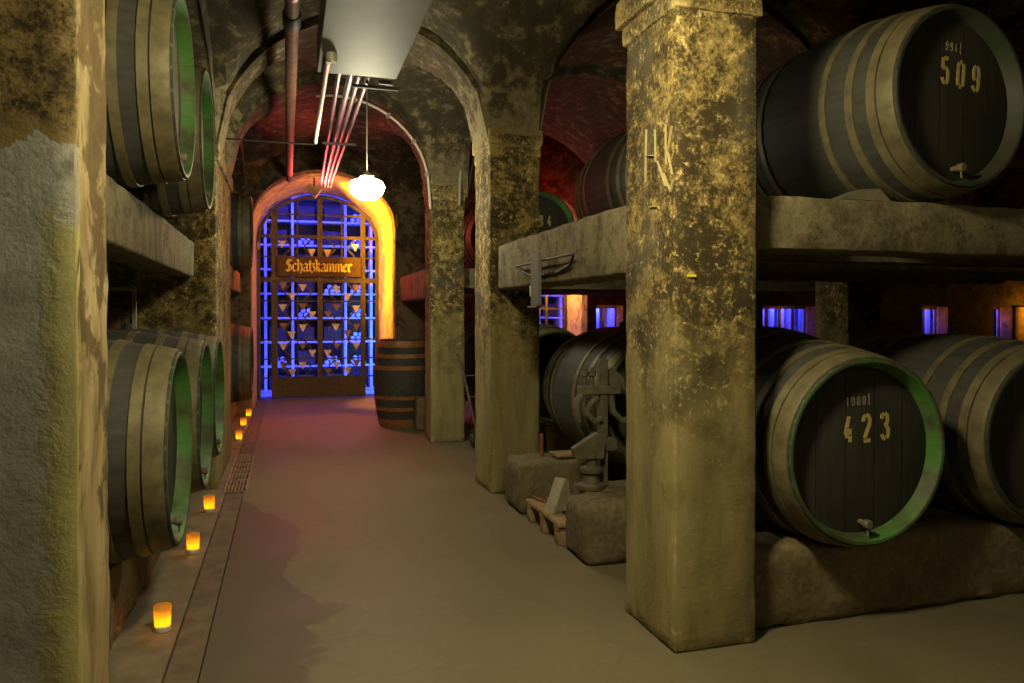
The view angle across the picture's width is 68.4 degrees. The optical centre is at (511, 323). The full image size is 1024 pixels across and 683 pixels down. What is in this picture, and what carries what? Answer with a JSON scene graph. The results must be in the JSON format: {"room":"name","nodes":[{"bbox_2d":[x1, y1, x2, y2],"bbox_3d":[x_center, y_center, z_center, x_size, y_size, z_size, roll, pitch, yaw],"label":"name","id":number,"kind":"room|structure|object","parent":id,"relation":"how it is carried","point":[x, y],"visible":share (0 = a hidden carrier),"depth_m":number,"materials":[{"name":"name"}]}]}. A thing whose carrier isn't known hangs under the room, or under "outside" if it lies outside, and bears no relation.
{"room":"wine cellar","nodes":[
{"label":"wine cellar","id":0,"kind":"room"},
{"bbox_2d":[108,400,257,682],"bbox_3d":[-3.131,1.455,4.089,2.738,0.204,17.600,0,1,-17],"label":"ledge","id":1,"kind":"object","parent":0,"point":[138,654],"depth_m":3.71,"materials":[{"name":"concrete"}]},
{"bbox_2d":[0,0,109,682],"bbox_3d":[-1.995,-0.271,1.957,1.691,3.307,0.405,0,1,-17],"label":"stone pier","id":2,"kind":"object","parent":1,"relation":"on","point":[55,577],"visible":1,"depth_m":2.01,"materials":[{"name":"stone"}]},
{"bbox_2d":[106,175,193,276],"bbox_3d":[-2.091,-0.486,4.102,0.262,0.296,3.857,0,1,-17],"label":"concrete beam","id":3,"kind":"structure","parent":2,"relation":"attached to","point":[137,237],"depth_m":3.95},
{"bbox_2d":[105,0,195,187],"bbox_3d":[-2.101,-1.115,3.357,1.200,1.013,0.980,0,1,-17],"label":"wine barrel","id":4,"kind":"object","parent":3,"relation":"on","point":[150,74],"visible":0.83,"depth_m":3.15,"materials":[{"name":"brown wood"}]},
{"bbox_2d":[123,64,214,216],"bbox_3d":[-2.417,-1.126,4.411,1.200,1.013,0.980,0,1,-17],"label":"wine barrel","id":5,"kind":"object","parent":3,"relation":"on","point":[192,195],"visible":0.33,"depth_m":4.36,"materials":[{"name":"brown wood"}]},
{"bbox_2d":[107,287,136,328],"bbox_3d":[-3.021,0.529,5.772,0.270,1.620,0.040,0,1,-17],"label":"iron stand","id":6,"kind":"object","parent":1,"relation":"on","point":[113,313],"visible":0.28,"depth_m":5.75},
{"bbox_2d":[109,493,191,651],"bbox_3d":[-2.101,1.169,4.118,0.293,0.414,3.816,0,1,-17],"label":"stone plinth","id":7,"kind":"object","parent":1,"relation":"on","point":[128,578],"visible":0.12,"depth_m":3.39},
{"bbox_2d":[107,339,192,563],"bbox_3d":[-2.055,0.534,3.180,1.225,1.034,1.000,0,1,-17],"label":"wine barrel","id":8,"kind":"object","parent":7,"relation":"on","point":[150,419],"visible":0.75,"depth_m":2.99,"materials":[{"name":"brown wood"}]},
{"bbox_2d":[171,516,182,531],"bbox_3d":[-1.502,0.894,3.349,0.070,0.071,0.042,0,1,-17],"label":"tap","id":9,"kind":"object","parent":8,"relation":"on","point":[178,520],"depth_m":3.34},
{"bbox_2d":[107,330,213,493],"bbox_3d":[-2.380,0.523,4.262,1.225,1.034,1.000,0,1,-17],"label":"wine barrel","id":10,"kind":"object","parent":1,"relation":"on","point":[197,352],"visible":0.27,"depth_m":4.25,"materials":[{"name":"brown wood"}]},
{"bbox_2d":[153,602,171,632],"bbox_3d":[-1.549,1.304,3.340,0.076,0.112,0.076,0,1,-38],"label":"candle","id":11,"kind":"object","parent":1,"relation":"on","point":[162,610],"visible":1,"depth_m":3.31,"materials":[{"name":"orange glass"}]},
{"bbox_2d":[107,324,224,457],"bbox_3d":[-2.676,0.512,5.259,1.200,1.013,0.980,0,1,-17],"label":"wine barrel","id":12,"kind":"object","parent":1,"relation":"on","point":[215,344],"visible":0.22,"depth_m":5.38,"materials":[{"name":"brown wood"}]},
{"bbox_2d":[107,79,232,489],"bbox_3d":[-3.368,-0.320,6.542,1.697,3.310,1.639,0,1,-17],"label":"stone pier","id":13,"kind":"object","parent":1,"relation":"on","point":[199,303],"visible":0.23,"depth_m":5.99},
{"bbox_2d":[230,266,240,292],"bbox_3d":[-3.410,-0.528,8.840,0.270,0.281,2.903,0,1,-17],"label":"concrete beam","id":14,"kind":"structure","parent":13,"relation":"attached to","point":[234,275],"depth_m":9.27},
{"bbox_2d":[230,192,252,269],"bbox_3d":[-3.754,-1.123,9.011,1.225,1.034,1.000,0,1,-17],"label":"wine barrel","id":15,"kind":"object","parent":14,"relation":"on","point":[241,206],"visible":0.32,"depth_m":8.79,"materials":[{"name":"brown wood"}]},
{"bbox_2d":[226,138,313,144],"bbox_3d":[-2.209,-1.661,6.891,0.777,0.040,0.020,0,1,-9],"label":"cable","id":16,"kind":"object","parent":13,"relation":"attached to","point":[226,138],"visible":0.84,"depth_m":6.89,"materials":[{"name":"black metal"}]},
{"bbox_2d":[186,532,199,553],"bbox_3d":[-1.876,1.293,4.431,0.076,0.112,0.076,0,1,21],"label":"candle","id":17,"kind":"object","parent":1,"relation":"on","point":[192,538],"visible":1,"depth_m":4.40,"materials":[{"name":"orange glass"}]},
{"bbox_2d":[203,494,214,512],"bbox_3d":[-2.154,1.283,5.361,0.076,0.112,0.076,0,1,30],"label":"candle","id":18,"kind":"object","parent":1,"relation":"on","point":[209,500],"visible":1,"depth_m":5.33,"materials":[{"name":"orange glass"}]},
{"bbox_2d":[230,324,253,402],"bbox_3d":[-3.754,0.472,9.028,1.225,1.034,1.000,0,1,-17],"label":"wine barrel","id":19,"kind":"object","parent":1,"relation":"on","point":[241,337],"visible":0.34,"depth_m":8.81,"materials":[{"name":"brown wood"}]},
{"bbox_2d":[199,0,215,128],"bbox_3d":[-1.810,-2.235,4.169,0.001,1.820,3.830,0,1,-17],"label":"wall","id":20,"kind":"structure","parent":0,"point":[203,5],"depth_m":5.42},
{"bbox_2d":[163,397,265,682],"bbox_3d":[-1.755,1.456,4.501,0.123,0.192,17.600,0,1,-17],"label":"drainage channel","id":21,"kind":"structure","parent":0,"point":[186,663],"depth_m":3.84,"materials":[{"name":"concrete"}]},
{"bbox_2d":[252,173,392,411],"bbox_3d":[-4.199,-1.023,11.520,5.370,4.600,1.900,0,1,-17],"label":"archway","id":22,"kind":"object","parent":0,"point":[375,210],"depth_m":11.90,"materials":[{"name":"paint"}]},
{"bbox_2d":[256,195,378,399],"bbox_3d":[-3.250,-0.445,12.675,1.992,3.410,0.114,0,1,-17],"label":"iron gate","id":23,"kind":"object","parent":22,"relation":"attached to","point":[284,268],"visible":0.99,"depth_m":12.67,"materials":[{"name":"metal"}]},
{"bbox_2d":[230,145,424,416],"bbox_3d":[-3.883,-1.012,10.466,5.370,4.600,0.300,0,1,-17],"label":"wall","id":24,"kind":"structure","parent":0,"point":[307,159],"depth_m":10.60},
{"bbox_2d":[282,0,301,181],"bbox_3d":[-2.070,-1.975,7.032,0.116,0.116,7.300,0,1,-17],"label":"ceiling pipe","id":25,"kind":"object","parent":24,"relation":"attached to","point":[291,15],"visible":1,"depth_m":5.71,"materials":[{"name":"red metal"}]},
{"bbox_2d":[185,0,650,205],"bbox_3d":[-1.349,-1.885,3.256,3.765,1.126,15.050,0,1,-17],"label":"ceiling","id":26,"kind":"structure","parent":0,"point":[456,44],"depth_m":6.31,"materials":[{"name":"stone"}]},
{"bbox_2d":[349,89,384,200],"bbox_3d":[-1.232,-1.706,6.398,0.300,1.325,0.300,0,1,-17],"label":"hanging lamp","id":27,"kind":"object","parent":26,"relation":"hanging from","point":[366,187],"visible":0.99,"depth_m":6.32,"materials":[{"name":"white glass"}]},
{"bbox_2d":[316,94,431,208],"bbox_3d":[-1.455,-1.811,8.003,1.214,1.153,0.075,0,1,-17],"label":"conduit","id":28,"kind":"object","parent":26,"relation":"attached to","point":[388,115],"visible":0.82,"depth_m":8.08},
{"bbox_2d":[317,0,432,78],"bbox_3d":[-0.704,-1.866,3.882,0.510,0.650,2.080,0,1,-17],"label":"duct","id":29,"kind":"object","parent":26,"relation":"hanging from","point":[369,38],"visible":1,"depth_m":4.16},
{"bbox_2d":[314,61,331,143],"bbox_3d":[-1.417,-1.590,5.588,0.034,0.093,2.361,0,1,-16],"label":"conduit","id":30,"kind":"object","parent":29,"relation":"attached to","point":[327,64],"visible":0.9,"depth_m":5.32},
{"bbox_2d":[320,74,340,186],"bbox_3d":[-1.896,-1.807,7.723,0.036,0.226,5.982,0,1,-15],"label":"pipe","id":31,"kind":"object","parent":29,"relation":"attached to","point":[338,76],"visible":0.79,"depth_m":6.41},
{"bbox_2d":[323,75,353,187],"bbox_3d":[-1.836,-1.808,7.741,0.048,0.237,5.982,0,1,-16],"label":"pipe","id":32,"kind":"object","parent":29,"relation":"attached to","point":[349,79],"visible":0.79,"depth_m":6.41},
{"bbox_2d":[326,76,360,186],"bbox_3d":[-1.788,-1.808,7.755,0.036,0.226,5.982,0,1,-16],"label":"pipe","id":33,"kind":"object","parent":29,"relation":"attached to","point":[357,78],"visible":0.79,"depth_m":6.56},
{"bbox_2d":[329,76,370,187],"bbox_3d":[-1.738,-1.808,7.770,0.036,0.226,5.981,0,1,-16],"label":"pipe","id":34,"kind":"object","parent":29,"relation":"attached to","point":[362,92],"visible":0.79,"depth_m":6.56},
{"bbox_2d":[352,79,398,90],"bbox_3d":[-0.946,-1.956,5.229,0.320,0.660,0.036,0,1,-17],"label":"bracket","id":35,"kind":"object","parent":34,"relation":"attached to","point":[381,81],"visible":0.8,"depth_m":5.23,"materials":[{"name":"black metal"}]},
{"bbox_2d":[396,0,559,205],"bbox_3d":[0.641,-2.054,3.850,0.390,1.444,15.050,0,1,-17],"label":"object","id":36,"kind":"structure","parent":0,"point":[528,24],"depth_m":5.89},
{"bbox_2d":[567,217,581,335],"bbox_3d":[-0.293,-1.041,13.238,3.100,4.600,0.850,0,1,-17],"label":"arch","id":37,"kind":"object","parent":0,"point":[574,302],"depth_m":13.59,"materials":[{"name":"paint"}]},
{"bbox_2d":[539,295,566,329],"bbox_3d":[0.065,-0.501,13.690,1.980,3.510,0.060,0,1,-17],"label":"window","id":38,"kind":"structure","parent":37,"relation":"attached to","point":[546,308],"depth_m":13.94,"materials":[{"name":"wood"}]},
{"bbox_2d":[539,295,563,327],"bbox_3d":[0.035,-0.543,15.076,2.910,3.565,0.415,0,1,-17],"label":"wine rack","id":39,"kind":"object","parent":38,"relation":"in","point":[557,321],"visible":0.02,"depth_m":15.25,"materials":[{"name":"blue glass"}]},
{"bbox_2d":[540,304,556,316],"bbox_3d":[0.728,-0.259,15.279,0.300,0.260,0.280,0,1,-17],"label":"wooden crate","id":40,"kind":"object","parent":39,"relation":"on","point":[551,312],"visible":0.73,"depth_m":15.15,"materials":[{"name":"brown wood"}]},
{"bbox_2d":[199,389,1023,682],"bbox_3d":[6.503,1.418,7.756,23.700,0.200,19.100,0,1,-17],"label":"floor","id":41,"kind":"structure","parent":0,"point":[362,550],"depth_m":3.63,"materials":[{"name":"concrete"}]},
{"bbox_2d":[224,454,254,494],"bbox_3d":[-2.429,1.339,6.751,0.172,0.038,1.660,0,1,-17],"label":"floor grate","id":42,"kind":"object","parent":41,"relation":"on","point":[248,457],"visible":0.9,"depth_m":6.63,"materials":[{"name":"metal"}]},
{"bbox_2d":[260,196,374,392],"bbox_3d":[-3.586,-0.531,13.992,2.910,3.565,0.415,0,1,-17],"label":"wine rack","id":43,"kind":"object","parent":41,"relation":"on","point":[352,229],"visible":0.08,"depth_m":14.06,"materials":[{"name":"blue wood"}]},
{"bbox_2d":[298,206,314,220],"bbox_3d":[-3.804,-2.004,13.903,0.300,0.260,0.280,0,1,-17],"label":"wooden crate","id":44,"kind":"object","parent":43,"relation":"on","point":[301,209],"visible":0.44,"depth_m":13.77,"materials":[{"name":"brown wood"}]},
{"bbox_2d":[298,327,314,340],"bbox_3d":[-3.810,0.196,13.925,0.300,0.260,0.280,0,1,-17],"label":"wooden crate","id":45,"kind":"object","parent":43,"relation":"on","point":[301,334],"visible":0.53,"depth_m":13.79,"materials":[{"name":"brown wood"}]},
{"bbox_2d":[298,350,314,364],"bbox_3d":[-3.796,0.636,13.934,0.300,0.260,0.280,0,1,-17],"label":"wooden crate","id":46,"kind":"object","parent":43,"relation":"on","point":[301,353],"visible":0.78,"depth_m":13.80,"materials":[{"name":"brown wood"}]},
{"bbox_2d":[260,244,374,249],"bbox_3d":[-3.587,-1.417,13.985,2.910,0.033,0.380,0,1,-17],"label":"shelf","id":47,"kind":"object","parent":43,"relation":"attached to","point":[286,246],"depth_m":13.94,"materials":[{"name":"blue metal"}]},
{"bbox_2d":[260,268,374,272],"bbox_3d":[-3.587,-0.978,13.990,2.910,0.033,0.380,0,1,-17],"label":"shelf","id":48,"kind":"object","parent":43,"relation":"attached to","point":[262,270],"depth_m":13.92,"materials":[{"name":"blue metal"}]},
{"bbox_2d":[260,293,374,295],"bbox_3d":[-3.587,-0.537,13.995,2.910,0.033,0.380,0,1,-17],"label":"shelf","id":49,"kind":"object","parent":43,"relation":"attached to","point":[261,294],"depth_m":13.92,"materials":[{"name":"blue metal"}]},
{"bbox_2d":[260,317,374,318],"bbox_3d":[-3.587,-0.098,13.999,2.910,0.033,0.380,0,1,-17],"label":"shelf","id":50,"kind":"object","parent":43,"relation":"attached to","point":[260,317],"depth_m":13.80,"materials":[{"name":"blue metal"}]},
{"bbox_2d":[261,386,373,391],"bbox_3d":[-3.587,1.222,14.013,2.910,0.033,0.380,0,1,-17],"label":"shelf","id":51,"kind":"object","parent":43,"relation":"attached to","point":[267,389],"depth_m":13.90,"materials":[{"name":"blue metal"}]},
{"bbox_2d":[286,196,349,202],"bbox_3d":[-3.587,-2.297,13.976,2.910,0.033,0.380,0,1,-17],"label":"shelf","id":52,"kind":"object","parent":43,"relation":"attached to","point":[309,200],"depth_m":14.06,"materials":[{"name":"blue metal"}]},
{"bbox_2d":[267,219,368,226],"bbox_3d":[-3.587,-1.857,13.980,2.910,0.033,0.380,0,1,-17],"label":"shelf","id":53,"kind":"object","parent":43,"relation":"attached to","point":[280,223],"depth_m":13.95,"materials":[{"name":"blue metal"}]},
{"bbox_2d":[261,340,374,342],"bbox_3d":[-3.587,0.342,14.004,2.910,0.033,0.380,0,1,-17],"label":"shelf","id":54,"kind":"object","parent":43,"relation":"attached to","point":[293,341],"depth_m":13.85,"materials":[{"name":"blue metal"}]},
{"bbox_2d":[261,363,374,367],"bbox_3d":[-3.587,0.782,14.009,2.910,0.033,0.380,0,1,-17],"label":"shelf","id":55,"kind":"object","parent":43,"relation":"attached to","point":[263,365],"depth_m":13.97,"materials":[{"name":"blue metal"}]},
{"bbox_2d":[323,231,339,245],"bbox_3d":[-3.375,-1.565,14.037,0.300,0.260,0.280,0,1,-17],"label":"wooden crate","id":56,"kind":"object","parent":43,"relation":"on","point":[325,233],"visible":0.54,"depth_m":13.90,"materials":[{"name":"brown wood"}]},
{"bbox_2d":[323,327,340,340],"bbox_3d":[-3.358,0.194,14.060,0.300,0.260,0.280,0,1,-17],"label":"wooden crate","id":57,"kind":"object","parent":43,"relation":"on","point":[326,335],"visible":0.91,"depth_m":13.93,"materials":[{"name":"brown wood"}]},
{"bbox_2d":[324,207,340,221],"bbox_3d":[-3.349,-2.006,14.040,0.300,0.260,0.280,0,1,-17],"label":"wooden crate","id":58,"kind":"object","parent":43,"relation":"on","point":[330,211],"visible":0.67,"depth_m":13.90,"materials":[{"name":"brown wood"}]},
{"bbox_2d":[324,303,340,316],"bbox_3d":[-3.349,-0.246,14.058,0.300,0.260,0.280,0,1,-17],"label":"wooden crate","id":59,"kind":"object","parent":43,"relation":"on","point":[334,312],"visible":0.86,"depth_m":13.92,"materials":[{"name":"brown wood"}]},
{"bbox_2d":[374,338,424,426],"bbox_3d":[-1.397,0.750,9.695,0.748,1.091,0.749,0,1,-17],"label":"barrel","id":60,"kind":"object","parent":41,"relation":"on","point":[399,367],"visible":0.77,"depth_m":9.38,"materials":[{"name":"brown wood"}]},
{"bbox_2d":[396,214,424,338],"bbox_3d":[-1.527,-0.154,11.198,0.448,2.878,0.417,0,1,-17],"label":"stone pillar","id":61,"kind":"structure","parent":41,"relation":"on","point":[410,228],"depth_m":11.01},
{"bbox_2d":[414,396,424,430],"bbox_3d":[-1.036,1.102,9.223,0.307,0.404,0.208,0,1,-17],"label":"stone block","id":62,"kind":"object","parent":41,"relation":"on","point":[419,402],"visible":0.51,"depth_m":9.10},
{"bbox_2d":[422,180,466,442],"bbox_3d":[-0.756,-0.125,8.453,0.432,2.876,0.421,0,1,-17],"label":"stone pillar","id":63,"kind":"structure","parent":41,"relation":"on","point":[444,223],"depth_m":8.28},
{"bbox_2d":[400,270,424,301],"bbox_3d":[-1.142,-0.479,9.825,0.282,0.361,2.517,0,1,-17],"label":"concrete beam","id":64,"kind":"structure","parent":63,"relation":"attached to","point":[412,286],"depth_m":9.90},
{"bbox_2d":[464,293,625,294],"bbox_3d":[1.073,-0.534,11.173,4.736,0.242,0.212,0,1,-17],"label":"cross beam","id":65,"kind":"structure","parent":64,"relation":"attached to","point":[464,293],"depth_m":11.03,"materials":[{"name":"wood"}]},
{"bbox_2d":[464,210,475,267],"bbox_3d":[-0.290,-1.127,10.370,1.000,1.034,1.225,0,1,-17],"label":"wine barrel","id":66,"kind":"object","parent":65,"relation":"on","point":[469,219],"visible":0.09,"depth_m":9.80,"materials":[{"name":"brown wood"}]},
{"bbox_2d":[464,289,779,293],"bbox_3d":[1.452,-0.521,9.907,4.731,0.241,0.214,0,1,-17],"label":"cross beam","id":67,"kind":"structure","parent":64,"relation":"attached to","point":[542,290],"depth_m":9.67,"materials":[{"name":"wood"}]},
{"bbox_2d":[464,268,814,292],"bbox_3d":[1.661,-0.513,9.209,4.738,0.241,0.208,0,1,-17],"label":"cross beam","id":68,"kind":"structure","parent":63,"relation":"attached to","point":[615,285],"depth_m":9.01,"materials":[{"name":"wood"}]},
{"bbox_2d":[539,190,574,232],"bbox_3d":[0.146,-1.094,9.123,1.000,1.034,1.225,0,1,-17],"label":"wine barrel","id":69,"kind":"object","parent":68,"relation":"on","point":[554,212],"visible":0.11,"depth_m":8.64,"materials":[{"name":"brown wood"}]},
{"bbox_2d":[456,353,475,447],"bbox_3d":[-0.263,0.823,8.127,0.492,0.980,0.649,0,1,-25],"label":"hand truck","id":70,"kind":"object","parent":41,"relation":"on","point":[472,432],"visible":0.28,"depth_m":8.07,"materials":[{"name":"metal"}]},
{"bbox_2d":[464,322,475,395],"bbox_3d":[-0.414,0.462,9.964,1.000,1.034,1.225,0,1,-17],"label":"wine barrel","id":71,"kind":"object","parent":41,"relation":"on","point":[470,363],"visible":0.09,"depth_m":9.37,"materials":[{"name":"brown wood"}]},
{"bbox_2d":[472,128,542,492],"bbox_3d":[-0.043,-0.101,6.197,0.460,2.878,0.550,0,1,-17],"label":"stone pillar","id":72,"kind":"structure","parent":41,"relation":"on","point":[507,343],"depth_m":5.97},
{"bbox_2d":[497,205,626,289],"bbox_3d":[0.366,-0.424,4.777,0.285,0.354,2.478,0,1,-17],"label":"concrete beam","id":73,"kind":"structure","parent":72,"relation":"attached to","point":[598,242],"depth_m":4.34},
{"bbox_2d":[515,252,574,307],"bbox_3d":[0.192,-0.272,4.742,0.080,0.347,1.108,0,1,-17],"label":"hanger","id":74,"kind":"object","parent":73,"relation":"attached to","point":[535,288],"visible":1,"depth_m":4.75,"materials":[{"name":"grey paint"}]},
{"bbox_2d":[574,130,626,219],"bbox_3d":[1.112,-1.081,5.968,1.000,1.034,1.225,0,1,-17],"label":"wine barrel","id":75,"kind":"object","parent":73,"relation":"on","point":[601,184],"visible":0.15,"depth_m":5.73,"materials":[{"name":"brown wood"}]},
{"bbox_2d":[756,253,1023,267],"bbox_3d":[3.007,-0.465,4.706,4.734,0.240,0.212,0,1,-17],"label":"cross beam","id":76,"kind":"structure","parent":73,"relation":"attached to","point":[761,257],"depth_m":4.39,"materials":[{"name":"wood"}]},
{"bbox_2d":[757,262,1023,280],"bbox_3d":[2.617,-0.479,6.020,4.730,0.242,0.211,0,1,-17],"label":"cross beam","id":77,"kind":"structure","parent":73,"relation":"attached to","point":[772,269],"depth_m":6.04,"materials":[{"name":"wood"}]},
{"bbox_2d":[505,452,584,513],"bbox_3d":[0.266,1.162,5.541,0.575,0.379,0.417,0,1,-17],"label":"stone block","id":78,"kind":"object","parent":41,"relation":"on","point":[521,470],"visible":0.56,"depth_m":5.35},
{"bbox_2d":[549,450,571,457],"bbox_3d":[0.404,0.958,5.528,0.220,0.023,0.180,0,1,-17],"label":"wooden board","id":79,"kind":"object","parent":78,"relation":"on","point":[559,453],"visible":0.56,"depth_m":5.47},
{"bbox_2d":[526,497,565,544],"bbox_3d":[0.522,1.278,4.962,0.702,0.142,0.660,0,1,-17],"label":"wooden pallet","id":80,"kind":"object","parent":41,"relation":"on","point":[556,523],"visible":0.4,"depth_m":4.83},
{"bbox_2d":[544,477,570,513],"bbox_3d":[0.298,1.104,4.859,0.090,0.209,0.187,1,1,45],"label":"wedge","id":81,"kind":"object","parent":80,"relation":"on","point":[560,490],"visible":0.89,"depth_m":4.83,"materials":[{"name":"brown wood"}]},
{"bbox_2d":[539,324,575,424],"bbox_3d":[0.245,0.487,7.625,1.000,1.034,1.225,0,1,-17],"label":"wine barrel","id":82,"kind":"object","parent":41,"relation":"on","point":[551,337],"visible":0.17,"depth_m":7.08,"materials":[{"name":"brown wood"}]},
{"bbox_2d":[546,425,574,452],"bbox_3d":[1.293,1.136,7.582,1.988,0.400,0.215,0,1,-17],"label":"stone plinth","id":83,"kind":"object","parent":41,"relation":"on","point":[556,439],"visible":0.14,"depth_m":7.24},
{"bbox_2d":[542,322,626,464],"bbox_3d":[0.832,0.508,5.629,1.000,1.034,1.225,0,1,-17],"label":"wine barrel","id":84,"kind":"object","parent":41,"relation":"on","point":[562,374],"visible":0.46,"depth_m":5.34,"materials":[{"name":"brown wood"}]},
{"bbox_2d":[566,490,626,565],"bbox_3d":[0.547,1.185,4.393,0.408,0.349,0.379,0,1,-17],"label":"stone block","id":85,"kind":"object","parent":41,"relation":"on","point":[596,522],"visible":0.72,"depth_m":4.22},
{"bbox_2d":[571,358,626,494],"bbox_3d":[0.614,0.718,4.757,0.544,0.988,0.250,0,1,-17],"label":"press","id":86,"kind":"object","parent":85,"relation":"on","point":[594,448],"visible":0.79,"depth_m":4.70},
{"bbox_2d":[615,0,762,651],"bbox_3d":[0.788,-0.070,3.378,0.473,2.876,0.564,0,1,-17],"label":"stone pillar","id":87,"kind":"structure","parent":41,"relation":"on","point":[691,96],"depth_m":3.17,"materials":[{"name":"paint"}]},
{"bbox_2d":[756,277,1004,283],"bbox_3d":[2.436,-0.485,6.623,4.730,0.241,0.210,0,1,-17],"label":"cross beam","id":88,"kind":"structure","parent":87,"relation":"attached to","point":[797,279],"depth_m":6.80,"materials":[{"name":"wood"}]},
{"bbox_2d":[756,195,1023,260],"bbox_3d":[3.219,-0.458,4.085,4.692,0.250,0.262,0,1,-17],"label":"concrete beam","id":89,"kind":"structure","parent":87,"relation":"attached to","point":[784,224],"depth_m":3.53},
{"bbox_2d":[833,189,890,200],"bbox_3d":[1.642,-0.604,3.575,0.312,0.062,0.100,0,1,-17],"label":"wedge","id":90,"kind":"object","parent":89,"relation":"on","point":[862,194],"visible":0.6,"depth_m":3.53,"materials":[{"name":"grey wood"}]},
{"bbox_2d":[756,4,1023,203],"bbox_3d":[1.866,-1.065,4.018,0.980,1.013,1.200,0,1,-21],"label":"wine barrel","id":91,"kind":"object","parent":89,"relation":"on","point":[926,104],"visible":0.78,"depth_m":3.56,"materials":[{"name":"brown wood"}]},
{"bbox_2d":[950,163,966,177],"bbox_3d":[2.066,-0.704,3.493,0.041,0.069,0.069,0,1,-21],"label":"tap","id":92,"kind":"object","parent":91,"relation":"on","point":[955,168],"depth_m":3.49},
{"bbox_2d":[755,322,821,339],"bbox_3d":[1.931,0.504,5.969,1.000,1.034,1.225,0,1,-17],"label":"wine barrel","id":93,"kind":"object","parent":41,"relation":"on","point":[761,331],"visible":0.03,"depth_m":5.57,"materials":[{"name":"brown wood"}]},
{"bbox_2d":[815,281,880,346],"bbox_3d":[3.176,-0.110,7.136,0.429,2.878,0.500,0,1,-17],"label":"stone pillar","id":94,"kind":"structure","parent":41,"relation":"on","point":[846,313],"depth_m":6.94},
{"bbox_2d":[755,506,986,539],"bbox_3d":[2.936,1.168,4.774,4.454,0.399,0.219,0,1,-17],"label":"stone plinth","id":95,"kind":"object","parent":41,"relation":"on","point":[758,528],"visible":0.02,"depth_m":4.53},
{"bbox_2d":[754,513,1023,629],"bbox_3d":[3.121,1.174,4.061,4.525,0.411,0.272,0,1,-17],"label":"stone plinth","id":96,"kind":"object","parent":41,"relation":"on","point":[940,559],"visible":0.76,"depth_m":3.55,"materials":[{"name":"stone"}]},
{"bbox_2d":[755,331,945,546],"bbox_3d":[1.418,0.547,3.903,0.980,1.013,1.200,0,1,-16],"label":"wine barrel","id":97,"kind":"object","parent":96,"relation":"on","point":[851,448],"visible":0.73,"depth_m":3.39,"materials":[{"name":"brown wood"}]},
{"bbox_2d":[857,519,872,535],"bbox_3d":[1.575,0.907,3.363,0.041,0.069,0.069,0,1,-16],"label":"tap","id":98,"kind":"object","parent":97,"relation":"on","point":[863,525],"depth_m":3.38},
{"bbox_2d":[857,328,1023,523],"bbox_3d":[2.468,0.533,4.217,0.980,1.013,1.200,0,1,-16],"label":"wine barrel","id":99,"kind":"object","parent":96,"relation":"on","point":[975,382],"visible":0.55,"depth_m":3.67,"materials":[{"name":"brown wood"}]},
{"bbox_2d":[298,194,995,335],"bbox_3d":[3.720,-1.081,17.023,23.700,4.600,0.300,0,1,-17],"label":"wall","id":100,"kind":"structure","parent":0,"point":[775,310],"depth_m":17.75,"materials":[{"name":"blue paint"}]},
{"bbox_2d":[423,0,920,197],"bbox_3d":[2.256,-2.126,4.333,2.980,1.588,15.050,0,1,-17],"label":"ceiling","id":101,"kind":"structure","parent":0,"point":[583,99],"depth_m":7.14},
{"bbox_2d":[464,134,1023,399],"bbox_3d":[7.160,-1.059,14.895,18.330,4.600,0.250,0,1,-17],"label":"wall","id":102,"kind":"structure","parent":0,"point":[969,308],"depth_m":14.91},
{"bbox_2d":[806,306,1000,336],"bbox_3d":[8.592,-1.065,15.517,15.230,4.600,0.120,0,1,-17],"label":"wall window reveal","id":103,"kind":"structure","parent":102,"relation":"in","point":[806,306],"depth_m":15.62,"materials":[{"name":"paint"}]},
{"bbox_2d":[596,306,616,328],"bbox_3d":[1.569,0.055,13.639,0.730,2.000,0.490,0,1,-17],"label":"window","id":104,"kind":"structure","parent":103,"relation":"attached to","point":[611,310],"depth_m":13.72,"materials":[{"name":"glass"}]},
{"bbox_2d":[763,306,805,333],"bbox_3d":[5.132,0.043,14.707,1.470,2.000,0.490,0,1,-17],"label":"window","id":105,"kind":"structure","parent":103,"relation":"attached to","point":[769,310],"depth_m":14.78,"materials":[{"name":"glass"}]},
{"bbox_2d":[922,307,936,333],"bbox_3d":[8.411,0.033,15.688,0.915,2.000,0.490,0,1,-17],"label":"window","id":106,"kind":"structure","parent":103,"relation":"attached to","point":[925,310],"depth_m":15.57,"materials":[{"name":"glass"}]},
{"bbox_2d":[912,0,980,10],"bbox_3d":[3.874,-2.064,4.818,0.400,1.444,15.050,0,1,-17],"label":"ceiling","id":107,"kind":"structure","parent":0,"point":[923,3],"depth_m":6.01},
{"bbox_2d":[938,0,1023,203],"bbox_3d":[5.647,-2.143,5.348,3.300,1.592,15.050,0,1,-17],"label":"ceiling","id":108,"kind":"structure","parent":0,"point":[1008,15],"depth_m":6.41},
{"bbox_2d":[949,132,1023,205],"bbox_3d":[7.419,-2.076,5.880,0.400,1.444,15.050,0,1,-17],"label":"ceiling","id":109,"kind":"structure","parent":0,"point":[965,199],"depth_m":10.26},
{"bbox_2d":[972,137,1023,206],"bbox_3d":[9.239,-2.155,6.424,3.400,1.596,15.050,0,1,-17],"label":"ceiling","id":110,"kind":"structure","parent":0,"point":[982,194],"depth_m":13.54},
{"bbox_2d":[985,167,1023,206],"bbox_3d":[11.059,-2.087,6.970,0.400,1.444,15.050,0,1,-17],"label":"ceiling","id":111,"kind":"structure","parent":0,"point":[1002,194],"depth_m":13.72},
{"bbox_2d":[1004,184,1023,207],"bbox_3d":[14.700,-2.175,8.059,7.200,1.592,15.050,0,1,-17],"label":"ceiling","id":112,"kind":"structure","parent":0,"point":[1017,197],"depth_m":14.04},
{"bbox_2d":[1015,307,1023,340],"bbox_3d":[10.941,0.146,15.878,0.830,0.970,0.100,0,1,-17],"label":"lit panel","id":113,"kind":"object","parent":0,"point":[1019,311],"visible":0.6,"depth_m":15.73,"materials":[{"name":"paint"}]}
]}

